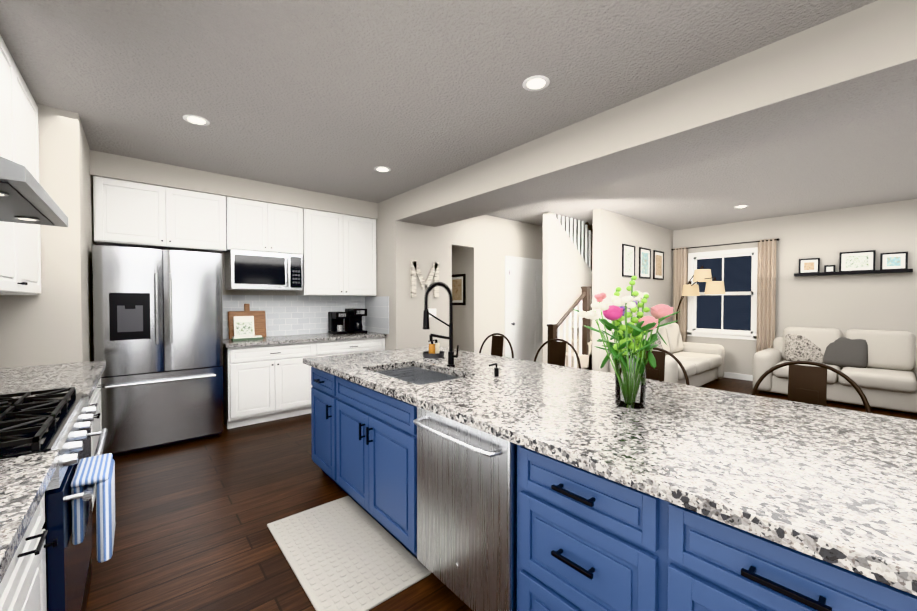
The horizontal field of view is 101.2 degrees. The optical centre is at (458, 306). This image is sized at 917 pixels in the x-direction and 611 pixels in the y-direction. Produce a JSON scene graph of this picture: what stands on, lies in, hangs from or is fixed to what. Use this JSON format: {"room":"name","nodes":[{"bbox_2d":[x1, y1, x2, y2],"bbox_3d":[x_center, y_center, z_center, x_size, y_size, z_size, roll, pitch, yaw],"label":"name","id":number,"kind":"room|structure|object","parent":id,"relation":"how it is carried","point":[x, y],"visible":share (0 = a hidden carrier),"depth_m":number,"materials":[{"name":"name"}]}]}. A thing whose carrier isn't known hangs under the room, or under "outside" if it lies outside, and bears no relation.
{"room":"kitchen","nodes":[
{"label":"kitchen","id":0,"kind":"room"},
{"bbox_2d":[0,104,94,367],"bbox_3d":[-3.471,-0.049,3.098,0.640,2.740,1.400,-1,1,-40],"label":"wall","id":1,"kind":"structure","parent":0,"point":[51,323],"depth_m":2.70,"materials":[{"name":"grey paint"}]},
{"bbox_2d":[20,74,40,294],"bbox_3d":[-2.807,-0.738,2.251,0.321,1.326,0.724,-1,1,-40],"label":"upper cabinet","id":2,"kind":"object","parent":1,"relation":"attached to","point":[32,242],"depth_m":2.43,"materials":[{"name":"white wood"}]},
{"bbox_2d":[95,243,321,336],"bbox_3d":[-2.534,-0.076,4.728,2.900,2.740,0.130,-1,1,-40],"label":"wall","id":3,"kind":"structure","parent":0,"point":[245,292],"depth_m":4.59,"materials":[{"name":"grey paint"}]},
{"bbox_2d":[93,176,375,295],"bbox_3d":[-2.357,-0.682,4.519,2.881,1.080,0.394,-1,1,-40],"label":"upper cabinet","id":4,"kind":"object","parent":3,"relation":"attached to","point":[336,251],"visible":1,"depth_m":4.23,"materials":[{"name":"white wood"}]},
{"bbox_2d":[225,249,302,290],"bbox_3d":[-2.319,-0.420,4.520,0.765,0.435,0.432,-1,1,-40],"label":"microwave","id":5,"kind":"object","parent":4,"relation":"attached to","point":[253,270],"visible":1,"depth_m":4.36,"materials":[{"name":"silver metal"}]},
{"bbox_2d":[222,295,388,338],"bbox_3d":[-1.885,0.114,4.737,1.897,0.519,0.699,-1,1,-40],"label":"tile backsplash","id":6,"kind":"structure","parent":3,"relation":"attached to","point":[291,315],"depth_m":5.03,"materials":[{"name":"white tile"}]},
{"bbox_2d":[365,196,451,349],"bbox_3d":[-0.785,-0.091,5.643,0.950,2.740,1.000,-1,1,-40],"label":"wall","id":7,"kind":"structure","parent":0,"point":[400,245],"depth_m":5.17,"materials":[{"name":"grey paint"}]},
{"bbox_2d":[411,260,438,296],"bbox_3d":[-0.463,-0.384,5.236,0.460,0.500,0.028,-1,1,-40],"label":"letter sign","id":8,"kind":"object","parent":7,"relation":"attached to","point":[415,270],"visible":0.92,"depth_m":5.20,"materials":[{"name":"white wood"}]},
{"bbox_2d":[429,309,435,316],"bbox_3d":[-0.378,0.084,5.329,0.160,0.120,0.009,-1,1,-40],"label":"switch plate","id":9,"kind":"object","parent":7,"relation":"attached to","point":[432,311],"visible":0.65,"depth_m":5.33,"materials":[{"name":"white plastic"}]},
{"bbox_2d":[0,0,916,235],"bbox_3d":[1.688,-1.447,2.998,9.720,0.060,10.600,-1,1,-40],"label":"ceiling","id":10,"kind":"structure","parent":0,"point":[343,98],"depth_m":2.43,"materials":[{"name":"grey paint"}]},
{"bbox_2d":[183,115,209,125],"bbox_3d":[-1.985,-1.413,2.855,0.168,0.004,0.168,1,1,41],"label":"recessed light","id":11,"kind":"object","parent":10,"relation":"in","point":[189,118],"depth_m":2.85,"materials":[{"name":"white plastic"}]},
{"bbox_2d":[90,150,377,218],"bbox_3d":[-2.365,-1.332,4.509,2.900,0.220,0.390,-1,1,-40],"label":"soffit","id":12,"kind":"structure","parent":10,"relation":"attached to","point":[113,166],"depth_m":4.06,"materials":[{"name":"grey paint"}]},
{"bbox_2d":[374,166,390,171],"bbox_3d":[-0.792,-1.431,3.922,0.168,0.004,0.168,1,1,41],"label":"recessed light","id":13,"kind":"object","parent":10,"relation":"in","point":[381,168],"depth_m":3.92,"materials":[{"name":"white plastic"}]},
{"bbox_2d":[522,75,549,90],"bbox_3d":[0.488,-1.405,2.372,0.168,0.004,0.168,1,1,41],"label":"recessed light","id":14,"kind":"object","parent":10,"relation":"in","point":[535,82],"depth_m":2.37,"materials":[{"name":"white plastic"}]},
{"bbox_2d":[396,0,916,226],"bbox_3d":[2.145,-1.240,1.946,0.650,0.320,8.400,-1,1,-40],"label":"header beam","id":15,"kind":"structure","parent":10,"relation":"attached to","point":[856,66],"depth_m":2.30,"materials":[{"name":"grey paint"}]},
{"bbox_2d":[734,205,748,207],"bbox_3d":[4.108,-1.456,5.477,0.168,0.004,0.168,1,1,41],"label":"recessed light","id":16,"kind":"object","parent":10,"relation":"in","point":[741,206],"depth_m":5.46,"materials":[{"name":"white"}]},
{"bbox_2d":[452,246,468,350],"bbox_3d":[0.001,-0.101,6.239,0.120,2.740,0.650,-1,1,-40],"label":"wall","id":17,"kind":"structure","parent":0,"point":[460,265],"depth_m":6.09,"materials":[{"name":"grey paint"}]},
{"bbox_2d":[452,274,465,304],"bbox_3d":[-0.025,-0.279,6.155,0.020,0.500,0.400,-1,1,-40],"label":"framed picture","id":18,"kind":"object","parent":17,"relation":"attached to","point":[459,288],"visible":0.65,"depth_m":6.11,"materials":[{"name":"black paper"}]},
{"bbox_2d":[452,217,473,247],"bbox_3d":[0.033,-1.193,5.743,0.450,0.540,0.120,-1,1,-40],"label":"lintel","id":19,"kind":"object","parent":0,"point":[462,233],"visible":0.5,"depth_m":5.71,"materials":[{"name":"grey paint"}]},
{"bbox_2d":[86,377,916,610],"bbox_3d":[1.688,1.352,3.044,9.720,0.060,10.600,-1,1,-40],"label":"floor","id":20,"kind":"structure","parent":0,"point":[194,518],"depth_m":2.34,"materials":[{"name":"brown wood"}]},
{"bbox_2d":[0,496,55,610],"bbox_3d":[-1.273,0.921,0.704,0.614,0.880,0.622,-1,1,-40],"label":"base cabinet","id":21,"kind":"object","parent":20,"relation":"on","point":[24,589],"depth_m":0.96,"materials":[{"name":"white wood"}]},
{"bbox_2d":[0,449,59,587],"bbox_3d":[-1.252,0.461,0.694,0.644,0.040,0.652,-1,1,-40],"label":"countertop","id":22,"kind":"structure","parent":21,"relation":"on","point":[24,480],"depth_m":0.89,"materials":[{"name":"white stone"}]},
{"bbox_2d":[0,387,115,610],"bbox_3d":[-1.714,0.853,1.331,0.750,0.955,0.900,-1,1,-40],"label":"range","id":23,"kind":"object","parent":20,"relation":"on","point":[46,420],"visible":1,"depth_m":1.29,"materials":[{"name":"black metal"}]},
{"bbox_2d":[23,392,99,545],"bbox_3d":[-2.297,0.901,1.907,0.614,0.880,0.726,-1,1,-40],"label":"base cabinet","id":24,"kind":"object","parent":20,"relation":"on","point":[95,427],"depth_m":2.33,"materials":[{"name":"white wood"}]},
{"bbox_2d":[0,360,105,399],"bbox_3d":[-2.484,0.437,2.142,0.644,0.040,1.338,-1,1,-40],"label":"countertop","id":25,"kind":"structure","parent":24,"relation":"on","point":[84,376],"depth_m":2.22,"materials":[{"name":"white stone"}]},
{"bbox_2d":[96,376,103,430],"bbox_3d":[-2.693,0.893,2.373,0.614,0.880,0.726,-1,1,-40],"label":"base cabinet","id":26,"kind":"object","parent":20,"relation":"on","point":[98,386],"depth_m":2.65,"materials":[{"name":"white wood"}]},
{"bbox_2d":[92,245,223,455],"bbox_3d":[-2.939,0.391,3.737,0.930,1.840,0.826,-1,1,-40],"label":"fridge","id":27,"kind":"object","parent":20,"relation":"on","point":[158,328],"visible":0.98,"depth_m":3.43,"materials":[{"name":"silver metal"}]},
{"bbox_2d":[222,343,317,428],"bbox_3d":[-2.263,0.858,4.479,0.910,0.880,0.598,-1,1,-40],"label":"base cabinet","id":28,"kind":"object","parent":20,"relation":"on","point":[265,379],"depth_m":4.20,"materials":[{"name":"white wood"}]},
{"bbox_2d":[223,331,385,346],"bbox_3d":[-1.897,0.394,4.763,1.886,0.040,0.628,-1,1,-40],"label":"countertop","id":29,"kind":"structure","parent":28,"relation":"on","point":[269,341],"depth_m":4.51,"materials":[{"name":"white stone"}]},
{"bbox_2d":[233,316,254,336],"bbox_3d":[-2.534,0.245,4.455,0.210,0.270,0.070,-1,1,-40],"label":"cookbook","id":30,"kind":"object","parent":29,"relation":"on","point":[243,325],"visible":0.79,"depth_m":4.44,"materials":[{"name":"white paper"}]},
{"bbox_2d":[231,335,262,340],"bbox_3d":[-2.437,0.359,4.351,0.310,0.041,0.100,-1,1,-40],"label":"tray","id":31,"kind":"object","parent":29,"relation":"on","point":[241,338],"visible":1,"depth_m":4.32,"materials":[{"name":"grey"}]},
{"bbox_2d":[228,304,265,338],"bbox_3d":[-2.542,0.169,4.540,0.400,0.416,0.079,-1,1,-40],"label":"cutting board","id":32,"kind":"object","parent":29,"relation":"on","point":[259,323],"visible":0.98,"depth_m":4.57,"materials":[{"name":"brown wood"}]},
{"bbox_2d":[328,311,347,334],"bbox_3d":[-1.644,0.216,5.153,0.170,0.300,0.282,-1,1,-40],"label":"coffee maker","id":33,"kind":"object","parent":29,"relation":"on","point":[335,322],"visible":0.98,"depth_m":5.10,"materials":[{"name":"black plastic"}]},
{"bbox_2d":[345,308,366,333],"bbox_3d":[-1.436,0.194,5.294,0.200,0.340,0.316,-1,1,-40],"label":"coffee maker","id":34,"kind":"object","parent":29,"relation":"on","point":[353,322],"visible":0.98,"depth_m":5.23,"materials":[{"name":"black plastic"}]},
{"bbox_2d":[267,496,430,610],"bbox_3d":[-0.651,1.330,2.092,0.525,0.016,0.980,-1,1,-40],"label":"kitchen mat","id":35,"kind":"object","parent":20,"relation":"on","point":[347,553],"visible":1,"depth_m":1.99,"materials":[{"name":"grey"}]},
{"bbox_2d":[318,339,384,356],"bbox_3d":[-1.553,0.848,5.084,0.956,0.880,0.598,-1,1,-40],"label":"base cabinet","id":36,"kind":"object","parent":20,"relation":"on","point":[336,346],"depth_m":4.82,"materials":[{"name":"white wood"}]},
{"bbox_2d":[479,333,513,357],"bbox_3d":[0.235,0.787,3.585,0.452,1.056,0.489,-1,1,-40],"label":"stool","id":37,"kind":"object","parent":20,"relation":"on","point":[497,346],"visible":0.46,"depth_m":3.69,"materials":[{"name":"brown wood"}]},
{"bbox_2d":[534,338,580,368],"bbox_3d":[0.689,0.796,3.052,0.452,1.056,0.489,-1,1,-40],"label":"stool","id":38,"kind":"object","parent":20,"relation":"on","point":[557,352],"visible":0.35,"depth_m":3.16,"materials":[{"name":"brown metal"}]},
{"bbox_2d":[547,214,592,369],"bbox_3d":[2.074,-0.097,6.128,2.565,2.736,0.565,-1,1,-40],"label":"stair railing","id":39,"kind":"object","parent":20,"relation":"on","point":[580,341],"depth_m":5.67,"materials":[{"name":"white wood"}]},
{"bbox_2d":[303,362,916,610],"bbox_3d":[0.065,0.900,1.972,0.730,0.880,3.120,-1,1,-40],"label":"kitchen island","id":40,"kind":"object","parent":20,"relation":"on","point":[474,481],"depth_m":1.29,"materials":[{"name":"blue wood"}]},
{"bbox_2d":[303,346,916,589],"bbox_3d":[0.300,0.437,2.144,1.260,0.040,3.230,-1,1,-40],"label":"island countertop","id":41,"kind":"structure","parent":40,"relation":"on","point":[840,483],"depth_m":1.20,"materials":[{"name":"white stone"}]},
{"bbox_2d":[423,339,444,358],"bbox_3d":[-0.200,0.332,3.024,0.176,0.138,0.176,-1,1,-40],"label":"soap tray","id":42,"kind":"object","parent":41,"relation":"on","point":[434,352],"visible":0.98,"depth_m":2.97,"materials":[{"name":"grey metal"}]},
{"bbox_2d":[573,276,680,408],"bbox_3d":[0.714,0.144,1.639,0.469,0.560,0.403,-1,1,-40],"label":"flowers","id":43,"kind":"object","parent":41,"relation":"on","point":[621,335],"visible":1,"depth_m":1.62,"materials":[{"name":"green plant"}]},
{"bbox_2d":[620,347,689,384],"bbox_3d":[1.188,0.805,2.465,0.452,1.056,0.489,-1,1,-40],"label":"stool","id":44,"kind":"object","parent":20,"relation":"on","point":[657,373],"visible":0.25,"depth_m":2.55,"materials":[{"name":"brown wood"}]},
{"bbox_2d":[609,323,724,386],"bbox_3d":[3.381,0.786,6.030,2.320,0.974,0.970,-1,1,-40],"label":"sofa","id":45,"kind":"object","parent":20,"relation":"on","point":[702,364],"visible":0.33,"depth_m":6.06,"materials":[{"name":"grey fabric"}]},
{"bbox_2d":[676,266,724,323],"bbox_3d":[4.154,0.281,6.571,0.307,1.966,1.291,0,1,2],"label":"arc floor lamp","id":46,"kind":"object","parent":20,"relation":"on","point":[711,287],"visible":0.92,"depth_m":6.34,"materials":[{"name":"beige fabric"}]},
{"bbox_2d":[751,361,871,412],"bbox_3d":[1.693,0.815,1.871,0.452,1.056,0.489,-1,1,-40],"label":"stool","id":47,"kind":"object","parent":20,"relation":"on","point":[807,384],"visible":0.33,"depth_m":1.98,"materials":[{"name":"brown metal"}]},
{"bbox_2d":[753,327,916,412],"bbox_3d":[5.263,0.800,5.183,0.970,0.974,1.800,-1,1,-40],"label":"sofa","id":48,"kind":"object","parent":20,"relation":"on","point":[878,368],"visible":0.83,"depth_m":5.03,"materials":[{"name":"grey fabric"}]},
{"bbox_2d":[469,215,588,356],"bbox_3d":[1.774,-0.117,7.242,4.120,2.740,0.120,-1,1,-40],"label":"wall","id":49,"kind":"structure","parent":0,"point":[497,240],"depth_m":6.12,"materials":[{"name":"grey paint"}]},
{"bbox_2d":[505,256,541,362],"bbox_3d":[1.179,0.201,6.603,0.990,2.125,0.088,-1,1,-40],"label":"door","id":50,"kind":"structure","parent":49,"relation":"attached to","point":[523,305],"depth_m":6.61,"materials":[{"name":"white paint"}]},
{"bbox_2d":[542,212,592,362],"bbox_3d":[1.833,-0.091,6.230,1.300,2.720,0.100,-1,1,-40],"label":"wall","id":51,"kind":"structure","parent":0,"point":[567,273],"depth_m":5.96,"materials":[{"name":"white paint"}]},
{"bbox_2d":[592,208,672,372],"bbox_3d":[3.157,-0.106,6.580,2.870,2.740,0.120,-1,1,-40],"label":"wall","id":52,"kind":"structure","parent":0,"point":[613,232],"depth_m":6.00,"materials":[{"name":"grey paint"}]},
{"bbox_2d":[622,244,634,276],"bbox_3d":[2.780,-0.749,6.155,0.420,0.520,0.020,-1,1,-40],"label":"wall art","id":53,"kind":"object","parent":52,"relation":"attached to","point":[628,260],"depth_m":6.14,"materials":[{"name":"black paper"}]},
{"bbox_2d":[639,247,650,278],"bbox_3d":[3.238,-0.756,6.544,0.420,0.520,0.020,-1,1,-40],"label":"wall art","id":54,"kind":"object","parent":52,"relation":"attached to","point":[644,253],"depth_m":6.54,"materials":[{"name":"black paper"}]},
{"bbox_2d":[653,250,663,279],"bbox_3d":[3.672,-0.762,6.913,0.420,0.520,0.020,-1,1,-40],"label":"wall art","id":55,"kind":"object","parent":52,"relation":"attached to","point":[658,256],"depth_m":6.90,"materials":[{"name":"brown paper"}]},
{"bbox_2d":[673,199,916,374],"bbox_3d":[6.510,-0.076,4.759,0.120,2.740,7.000,-1,1,-40],"label":"wall","id":56,"kind":"structure","parent":0,"point":[881,301],"depth_m":5.71,"materials":[{"name":"grey paint"}]},
{"bbox_2d":[687,247,757,339],"bbox_3d":[4.754,-0.225,6.795,0.155,1.570,1.120,-1,1,-40],"label":"window","id":57,"kind":"structure","parent":56,"relation":"in","point":[692,330],"depth_m":6.77,"materials":[{"name":"white wood"}]},
{"bbox_2d":[671,238,779,351],"bbox_3d":[4.675,0.061,6.732,0.121,2.360,1.620,-1,1,-40],"label":"curtain","id":58,"kind":"object","parent":56,"relation":"attached to","point":[766,289],"visible":0.56,"depth_m":6.26,"materials":[{"name":"beige fabric"}]},
{"bbox_2d":[724,372,752,380],"bbox_3d":[6.460,1.244,4.738,0.012,0.100,7.000,-1,1,-40],"label":"baseboard","id":59,"kind":"structure","parent":56,"relation":"attached to","point":[738,376],"depth_m":6.57,"materials":[{"name":"white wood"}]},
{"bbox_2d":[794,250,912,276],"bbox_3d":[5.713,-0.640,5.516,0.099,0.332,1.200,-1,1,-40],"label":"frames","id":60,"kind":"object","parent":56,"relation":"attached to","point":[857,262],"visible":0.98,"depth_m":5.44,"materials":[{"name":"black metal"}]},
{"bbox_3d":[-0.624,0.013,-0.651,0.120,2.740,8.000,-1,1,-40],"label":"wall","id":61,"kind":"structure","parent":0,"visible":0},
{"bbox_2d":[0,35,27,294],"bbox_3d":[-2.412,-0.730,1.787,0.321,1.326,0.724,-1,1,-40],"label":"upper cabinet","id":62,"kind":"object","parent":61,"relation":"attached to","point":[20,258],"depth_m":2.04,"materials":[{"name":"white wood"}]},
{"bbox_2d":[0,156,67,226],"bbox_3d":[-1.780,-0.498,1.252,0.586,0.280,0.900,-1,1,-40],"label":"range hood","id":63,"kind":"object","parent":61,"relation":"attached to","point":[25,198],"visible":1,"depth_m":1.32,"materials":[{"name":"silver metal"}]},
{"label":"outside","id":64,"kind":"structure","parent":0,"visible":0},
{"bbox_2d":[696,256,751,330],"bbox_3d":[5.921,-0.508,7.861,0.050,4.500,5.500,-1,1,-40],"label":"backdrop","id":65,"kind":"structure","parent":64,"point":[737,308],"depth_m":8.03,"materials":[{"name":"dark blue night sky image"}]}
]}

